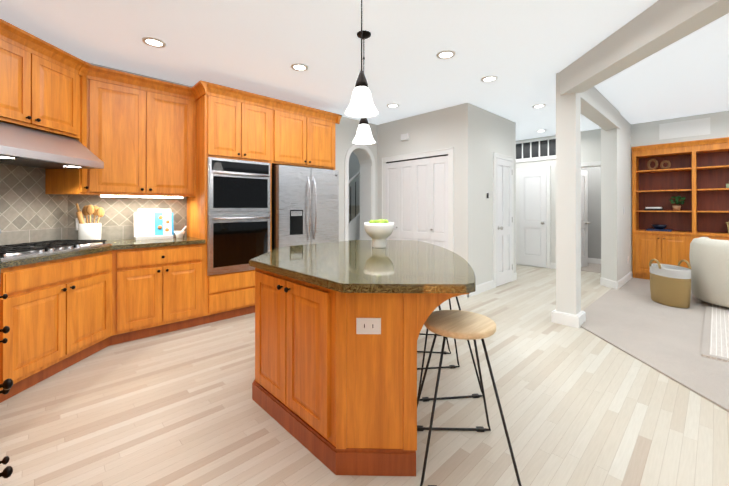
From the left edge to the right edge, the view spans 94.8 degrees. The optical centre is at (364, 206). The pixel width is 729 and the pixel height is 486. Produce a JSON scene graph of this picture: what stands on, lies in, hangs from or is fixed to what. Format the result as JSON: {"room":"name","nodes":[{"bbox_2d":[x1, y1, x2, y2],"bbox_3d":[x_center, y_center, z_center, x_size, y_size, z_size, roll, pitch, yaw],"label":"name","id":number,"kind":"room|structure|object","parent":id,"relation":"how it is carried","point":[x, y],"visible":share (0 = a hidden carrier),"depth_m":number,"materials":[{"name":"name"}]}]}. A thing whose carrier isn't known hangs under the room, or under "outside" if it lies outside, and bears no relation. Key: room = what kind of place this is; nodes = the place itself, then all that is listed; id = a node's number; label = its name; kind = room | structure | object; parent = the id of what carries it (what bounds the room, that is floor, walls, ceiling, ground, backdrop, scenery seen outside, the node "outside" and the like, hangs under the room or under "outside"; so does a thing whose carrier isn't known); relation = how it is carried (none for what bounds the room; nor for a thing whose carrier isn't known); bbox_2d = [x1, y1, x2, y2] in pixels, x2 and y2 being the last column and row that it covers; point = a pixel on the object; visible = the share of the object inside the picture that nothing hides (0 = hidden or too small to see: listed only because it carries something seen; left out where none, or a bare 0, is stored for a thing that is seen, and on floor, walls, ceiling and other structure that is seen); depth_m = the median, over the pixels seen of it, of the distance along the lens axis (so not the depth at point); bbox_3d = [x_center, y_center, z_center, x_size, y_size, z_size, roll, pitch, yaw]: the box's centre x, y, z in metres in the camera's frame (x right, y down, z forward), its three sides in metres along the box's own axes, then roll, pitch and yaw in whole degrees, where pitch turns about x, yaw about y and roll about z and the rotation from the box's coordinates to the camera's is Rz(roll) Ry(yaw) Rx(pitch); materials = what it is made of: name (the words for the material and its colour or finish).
{"room":"kitchen","nodes":[
{"label":"kitchen","id":0,"kind":"room"},
{"bbox_2d":[0,19,31,118],"bbox_3d":[-2.603,-0.979,2.392,0.306,0.670,0.307,0,0,-44],"label":"upper cabinet","id":1,"kind":"object","parent":0,"relation":"attached to","point":[15,43],"depth_m":2.49,"materials":[{"name":"brown wood"}]},
{"bbox_2d":[32,35,83,138],"bbox_3d":[-2.592,-0.978,2.818,0.307,0.670,0.307,0,0,-44],"label":"upper cabinet","id":2,"kind":"object","parent":0,"relation":"attached to","point":[57,75],"depth_m":2.81,"materials":[{"name":"brown wood"}]},
{"bbox_2d":[87,62,192,86],"bbox_3d":[-1.952,-0.094,4.318,2.950,2.730,0.160,0,0,-44],"label":"wall","id":3,"kind":"structure","parent":0,"point":[138,74],"depth_m":3.70,"materials":[{"name":"white paint"}]},
{"bbox_2d":[0,115,75,238],"bbox_3d":[-2.928,-0.215,2.578,1.006,0.837,1.006,0,0,-44],"label":"backsplash","id":4,"kind":"structure","parent":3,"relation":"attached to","point":[33,201],"depth_m":2.93,"materials":[{"name":"grey tile"}]},
{"bbox_2d":[76,218,85,229],"bbox_3d":[-2.833,0.179,3.347,0.075,0.120,0.010,0,0,-44],"label":"outlet","id":5,"kind":"object","parent":4,"relation":"attached to","point":[77,221],"visible":0.43,"depth_m":3.33,"materials":[{"name":"white plastic"}]},
{"bbox_2d":[276,107,339,169],"bbox_3d":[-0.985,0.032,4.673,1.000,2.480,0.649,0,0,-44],"label":"upper cabinet","id":6,"kind":"object","parent":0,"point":[302,140],"depth_m":4.42,"materials":[{"name":"brown wood"}]},
{"bbox_2d":[349,152,359,205],"bbox_3d":[0.059,-0.085,7.594,0.120,2.730,1.970,0,0,-44],"label":"wall","id":7,"kind":"structure","parent":0,"point":[354,166],"depth_m":7.82,"materials":[{"name":"white paint"}]},
{"bbox_2d":[335,116,376,241],"bbox_3d":[-0.284,-0.090,5.700,1.130,2.730,0.300,0,0,-44],"label":"wall","id":8,"kind":"structure","parent":0,"point":[346,128],"depth_m":5.44,"materials":[{"name":"white paint"}]},
{"bbox_2d":[344,144,374,240],"bbox_3d":[-0.170,0.103,5.797,0.700,2.345,0.320,0,0,-44],"label":"door frame","id":9,"kind":"structure","parent":8,"relation":"attached to","point":[364,154],"depth_m":5.89,"materials":[{"name":"white"}]},
{"bbox_2d":[0,265,728,485],"bbox_3d":[1.640,1.321,4.104,14.000,0.100,14.000,0,0,-44],"label":"floor","id":10,"kind":"structure","parent":0,"point":[580,406],"depth_m":2.01,"materials":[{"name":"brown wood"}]},
{"bbox_2d":[0,239,254,477],"bbox_3d":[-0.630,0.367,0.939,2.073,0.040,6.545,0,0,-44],"label":"base cabinets","id":11,"kind":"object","parent":10,"relation":"on","point":[58,310],"depth_m":2.86,"materials":[{"name":"orange wood"}]},
{"bbox_2d":[0,240,111,260],"bbox_3d":[-2.567,0.326,2.600,0.520,0.050,0.910,0,0,1],"label":"cooktop","id":12,"kind":"object","parent":11,"relation":"in","point":[18,251],"visible":1,"depth_m":2.58,"materials":[{"name":"silver metal"}]},
{"bbox_2d":[76,203,104,239],"bbox_3d":[-2.707,0.162,3.308,0.224,0.381,0.176,0,0,-44],"label":"utensil crock","id":13,"kind":"object","parent":11,"relation":"on","point":[89,231],"visible":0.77,"depth_m":3.27,"materials":[{"name":"white ceramic"}]},
{"bbox_2d":[134,209,173,239],"bbox_3d":[-2.281,0.191,3.643,0.368,0.325,0.159,0,0,-36],"label":"cookbook stand","id":14,"kind":"object","parent":11,"relation":"on","point":[150,224],"visible":1,"depth_m":3.65,"materials":[{"name":"white"}]},
{"bbox_2d":[174,226,186,237],"bbox_3d":[-2.063,0.286,3.755,0.123,0.135,0.110,0,0,-44],"label":"mortar","id":15,"kind":"object","parent":11,"relation":"on","point":[179,234],"visible":1,"depth_m":3.72,"materials":[{"name":"white ceramic"}]},
{"bbox_2d":[96,68,207,246],"bbox_3d":[-2.214,0.029,3.502,0.829,2.480,0.649,0,0,-44],"label":"upper cabinet","id":16,"kind":"object","parent":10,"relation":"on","point":[150,143],"depth_m":3.53,"materials":[{"name":"brown wood"}]},
{"bbox_2d":[100,195,182,197],"bbox_3d":[-2.297,-0.099,3.499,0.720,0.020,0.050,0,0,-44],"label":"light","id":17,"kind":"object","parent":16,"relation":"attached to","point":[127,196],"depth_m":3.46,"materials":[{"name":"white plastic"}]},
{"bbox_2d":[208,91,275,250],"bbox_3d":[-1.630,0.031,4.058,0.783,2.480,0.649,0,0,-44],"label":"tall cabinet","id":18,"kind":"object","parent":10,"relation":"on","point":[238,129],"depth_m":3.84,"materials":[{"name":"brown wood"}]},
{"bbox_2d":[207,157,269,275],"bbox_3d":[-1.551,0.110,3.977,0.724,1.268,0.566,0,0,-44],"label":"wall oven","id":19,"kind":"object","parent":18,"relation":"in","point":[238,215],"visible":0.9,"depth_m":3.76,"materials":[{"name":"silver metal"}]},
{"bbox_2d":[272,165,338,249],"bbox_3d":[-0.924,0.375,4.591,0.925,1.755,0.801,0,0,-44],"label":"refrigerator","id":20,"kind":"object","parent":10,"relation":"on","point":[305,205],"visible":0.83,"depth_m":4.27,"materials":[{"name":"silver metal"}]},
{"bbox_2d":[349,171,359,240],"bbox_3d":[-0.603,0.089,6.646,1.855,2.377,0.930,0,0,-44],"label":"stairs","id":21,"kind":"structure","parent":10,"relation":"on","point":[354,222],"depth_m":6.45,"materials":[{"name":"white wood"}]},
{"bbox_2d":[249,264,470,475],"bbox_3d":[0.170,0.830,2.516,1.818,0.874,1.782,0,0,-44],"label":"kitchen island","id":22,"kind":"object","parent":10,"relation":"on","point":[339,326],"depth_m":1.59,"materials":[{"name":"brown wood"}]},
{"bbox_2d":[249,240,475,311],"bbox_3d":[0.199,0.374,2.518,1.826,0.034,1.854,0,0,-44],"label":"island countertop","id":23,"kind":"structure","parent":22,"relation":"on","point":[416,275],"depth_m":1.88,"materials":[{"name":"stone"}]},
{"bbox_2d":[364,219,393,247],"bbox_3d":[0.126,0.231,2.881,0.260,0.242,0.260,0,0,-44],"label":"fruit bowl","id":24,"kind":"object","parent":23,"relation":"on","point":[379,231],"visible":1,"depth_m":2.80,"materials":[{"name":"white ceramic"}]},
{"bbox_2d":[417,305,450,353],"bbox_3d":[0.541,0.923,3.109,0.461,0.690,0.434,0,0,7],"label":"stool","id":25,"kind":"object","parent":10,"relation":"on","point":[439,307],"visible":0.1,"depth_m":2.90,"materials":[{"name":"black metal"}]},
{"bbox_2d":[377,102,515,284],"bbox_3d":[1.325,-0.089,6.011,1.630,2.730,2.070,0,0,-44],"label":"wall block","id":26,"kind":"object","parent":10,"relation":"on","point":[476,137],"visible":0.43,"depth_m":5.01,"materials":[{"name":"white paint"}]},
{"bbox_2d":[401,133,408,140],"bbox_3d":[0.662,-1.135,5.499,0.040,0.100,0.150,0,0,-44],"label":"door chime","id":27,"kind":"object","parent":26,"relation":"attached to","point":[404,136],"visible":0.93,"depth_m":5.47,"materials":[{"name":"white plastic"}]},
{"bbox_2d":[382,147,453,251],"bbox_3d":[0.799,0.212,5.364,0.024,2.125,1.420,0,0,-44],"label":"door frame","id":28,"kind":"structure","parent":26,"relation":"attached to","point":[449,152],"depth_m":4.92,"materials":[{"name":"white wood"}]},
{"bbox_2d":[385,156,447,248],"bbox_3d":[0.787,0.262,5.352,0.053,2.000,1.246,0,0,-44],"label":"bifold door","id":29,"kind":"structure","parent":28,"relation":"attached to","point":[416,199],"depth_m":5.29,"materials":[{"name":"white wood"}]},
{"bbox_2d":[493,152,513,287],"bbox_3d":[2.268,0.220,5.463,0.720,2.110,0.024,0,0,-44],"label":"door frame","id":30,"kind":"structure","parent":26,"relation":"attached to","point":[502,156],"depth_m":5.25,"materials":[{"name":"white wood"}]},
{"bbox_2d":[496,158,512,286],"bbox_3d":[2.299,0.253,5.440,0.587,2.020,0.096,0,0,-44],"label":"pantry door","id":31,"kind":"structure","parent":30,"relation":"attached to","point":[504,221],"depth_m":5.44,"materials":[{"name":"white wood"}]},
{"bbox_2d":[417,295,482,401],"bbox_3d":[0.544,0.921,2.408,0.461,0.690,0.434,0,0,-7],"label":"stool","id":32,"kind":"object","parent":10,"relation":"on","point":[424,399],"visible":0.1,"depth_m":2.25,"materials":[{"name":"black metal"}]},
{"bbox_2d":[417,310,521,485],"bbox_3d":[0.477,0.919,1.690,0.461,0.690,0.434,0,0,1],"label":"stool","id":33,"kind":"object","parent":10,"relation":"on","point":[461,324],"visible":0.88,"depth_m":1.60,"materials":[{"name":"brown wood"}]},
{"bbox_2d":[551,72,585,327],"bbox_3d":[2.231,-0.095,3.669,0.260,2.730,0.260,0,0,-44],"label":"post","id":34,"kind":"object","parent":10,"relation":"on","point":[567,311],"visible":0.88,"depth_m":3.60,"materials":[{"name":"white paint"}]},
{"bbox_2d":[581,263,728,411],"bbox_3d":[3.935,1.259,2.285,12.987,0.014,8.200,0,0,-44],"label":"floor carpet","id":35,"kind":"object","parent":10,"relation":"on","point":[631,317],"visible":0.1,"depth_m":3.31,"materials":[{"name":"beige carpet"}]},
{"bbox_2d":[649,259,691,307],"bbox_3d":[3.966,0.973,4.360,0.485,0.568,0.416,0,0,-44],"label":"basket","id":36,"kind":"object","parent":35,"relation":"on","point":[670,285],"visible":1,"depth_m":4.21,"materials":[{"name":"wicker"}]},
{"bbox_2d":[701,302,728,361],"bbox_3d":[4.970,1.245,2.892,3.250,0.016,2.850,0,0,-44],"label":"area rug","id":37,"kind":"object","parent":35,"relation":"on","point":[715,341],"visible":0.7,"depth_m":3.27,"materials":[{"name":"fabric"}]},
{"bbox_2d":[689,237,728,307],"bbox_3d":[4.714,0.825,4.162,0.969,0.830,0.979,0,0,-44],"label":"barrel chair","id":38,"kind":"object","parent":37,"relation":"on","point":[709,260],"visible":1,"depth_m":4.12,"materials":[{"name":"fabric"}]},
{"bbox_2d":[632,137,728,279],"bbox_3d":[5.658,0.114,5.194,0.413,2.320,2.340,0,0,-44],"label":"bookcase","id":39,"kind":"object","parent":10,"relation":"on","point":[680,196],"visible":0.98,"depth_m":5.65,"materials":[{"name":"brown wood"}]},
{"bbox_2d":[0,0,728,139],"bbox_3d":[1.640,-1.519,4.112,14.000,0.120,14.000,0,0,-44],"label":"ceiling","id":40,"kind":"structure","parent":0,"point":[524,51],"depth_m":3.13,"materials":[{"name":"white paint"}]},
{"bbox_2d":[142,37,165,47],"bbox_3d":[-1.869,-1.457,2.975,0.177,0.010,0.198,0,0,-44],"label":"recessed light","id":41,"kind":"object","parent":40,"relation":"in","point":[144,39],"depth_m":2.96,"materials":[{"name":"white"}]},
{"bbox_2d":[291,63,307,70],"bbox_3d":[-0.680,-1.456,3.504,0.182,0.010,0.194,0,0,-44],"label":"recessed light","id":42,"kind":"object","parent":40,"relation":"in","point":[292,66],"depth_m":3.48,"materials":[{"name":"white"}]},
{"bbox_2d":[345,0,378,117],"bbox_3d":[-0.017,-1.005,1.967,0.200,0.919,0.200,0,0,-44],"label":"pendant light","id":43,"kind":"object","parent":40,"relation":"hanging from","point":[361,105],"visible":1,"depth_m":1.94,"materials":[{"name":"white glass"}]},
{"bbox_2d":[352,30,375,144],"bbox_3d":[-0.005,-1.002,2.847,0.200,0.919,0.200,0,0,-44],"label":"pendant light","id":44,"kind":"object","parent":40,"relation":"hanging from","point":[363,135],"visible":0.9,"depth_m":2.81,"materials":[{"name":"white glass"}]},
{"bbox_2d":[436,50,455,58],"bbox_3d":[0.782,-1.457,3.211,0.190,0.010,0.182,0,0,-44],"label":"recessed light","id":45,"kind":"object","parent":40,"relation":"in","point":[451,51],"depth_m":3.19,"materials":[{"name":"white"}]},
{"bbox_2d":[481,76,497,82],"bbox_3d":[1.424,-1.455,3.823,0.193,0.010,0.180,0,0,-44],"label":"recessed light","id":46,"kind":"object","parent":40,"relation":"in","point":[495,77],"depth_m":3.81,"materials":[{"name":"white"}]},
{"bbox_2d":[532,104,545,107],"bbox_3d":[2.527,-1.452,4.849,0.206,0.010,0.182,0,0,-44],"label":"recessed light","id":47,"kind":"object","parent":40,"relation":"in","point":[537,104],"depth_m":4.86,"materials":[{"name":"white"}]},
{"bbox_2d":[581,87,619,130],"bbox_3d":[3.089,-1.328,4.490,2.180,0.260,0.190,0,0,-44],"label":"beam","id":48,"kind":"structure","parent":40,"relation":"attached to","point":[599,109],"depth_m":4.43,"materials":[{"name":"white paint"}]},
{"bbox_2d":[560,0,728,94],"bbox_3d":[2.114,-1.342,-0.504,0.190,0.260,8.280,0,0,1],"label":"beam","id":49,"kind":"structure","parent":40,"relation":"attached to","point":[657,26],"depth_m":2.57,"materials":[{"name":"white paint"}]},
{"bbox_2d":[581,166,600,258],"bbox_3d":[5.376,-0.086,7.253,0.150,2.730,3.000,0,0,-44],"label":"wall","id":50,"kind":"structure","parent":0,"point":[594,211],"depth_m":7.43,"materials":[{"name":"grey paint"}]},
{"bbox_2d":[601,114,630,281],"bbox_3d":[4.194,-0.090,5.609,1.230,2.730,0.250,0,0,-44],"label":"wall","id":51,"kind":"structure","parent":0,"point":[615,196],"depth_m":5.32,"materials":[{"name":"white paint"}]},
{"bbox_2d":[461,258,631,296],"bbox_3d":[1.967,1.214,6.616,5.660,0.127,4.814,0,0,-44],"label":"baseboard","id":52,"kind":"structure","parent":51,"relation":"attached to","point":[489,285],"depth_m":5.23,"materials":[{"name":"white wood"}]},
{"bbox_2d":[516,110,728,276],"bbox_3d":[5.390,-0.090,5.609,0.500,2.730,11.000,0,0,-44],"label":"wall","id":53,"kind":"structure","parent":0,"point":[590,145],"depth_m":5.96,"materials":[{"name":"white paint"}]},
{"bbox_2d":[519,170,546,267],"bbox_3d":[3.549,0.257,7.106,0.096,2.020,0.544,0,0,-44],"label":"hall door","id":54,"kind":"structure","parent":53,"relation":"in","point":[532,224],"depth_m":7.12,"materials":[{"name":"white wood"}]},
{"bbox_2d":[516,166,550,268],"bbox_3d":[3.575,0.224,7.132,0.024,2.110,0.690,0,0,-44],"label":"door frame","id":55,"kind":"structure","parent":53,"relation":"attached to","point":[546,168],"depth_m":6.93,"materials":[{"name":"white wood"}]},
{"bbox_2d":[516,137,555,162],"bbox_3d":[3.492,-1.186,7.222,0.023,0.450,1.590,0,0,-44],"label":"window","id":56,"kind":"structure","parent":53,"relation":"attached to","point":[537,149],"depth_m":7.08,"materials":[{"name":"white wood"}]},
{"bbox_2d":[581,170,589,266],"bbox_3d":[4.372,0.257,6.883,0.737,2.020,0.312,0,0,-44],"label":"open door","id":57,"kind":"structure","parent":53,"relation":"in","point":[584,218],"depth_m":7.02,"materials":[{"name":"white wood"}]},
{"bbox_2d":[581,161,600,167],"bbox_3d":[4.289,0.217,6.492,0.174,2.120,0.940,0,0,-44],"label":"door frame","id":58,"kind":"structure","parent":53,"relation":"attached to","point":[590,164],"depth_m":6.39,"materials":[{"name":"white wood"}]},
{"bbox_2d":[659,117,709,139],"bbox_3d":[5.189,-1.256,5.448,0.016,0.260,0.600,0,0,-44],"label":"air vent","id":59,"kind":"object","parent":53,"relation":"in","point":[695,127],"visible":1,"depth_m":5.44,"materials":[{"name":"white metal"}]},
{"bbox_3d":[-3.051,-0.098,2.580,1.160,2.730,1.160,0,0,-44],"label":"wall","id":60,"kind":"structure","parent":0,"visible":0},
{"bbox_2d":[0,121,103,168],"bbox_3d":[-2.648,-0.476,2.604,0.542,0.279,0.894,0,0,1],"label":"range hood","id":61,"kind":"object","parent":60,"relation":"attached to","point":[24,146],"visible":1,"depth_m":2.60,"materials":[{"name":"silver metal"}]}
]}

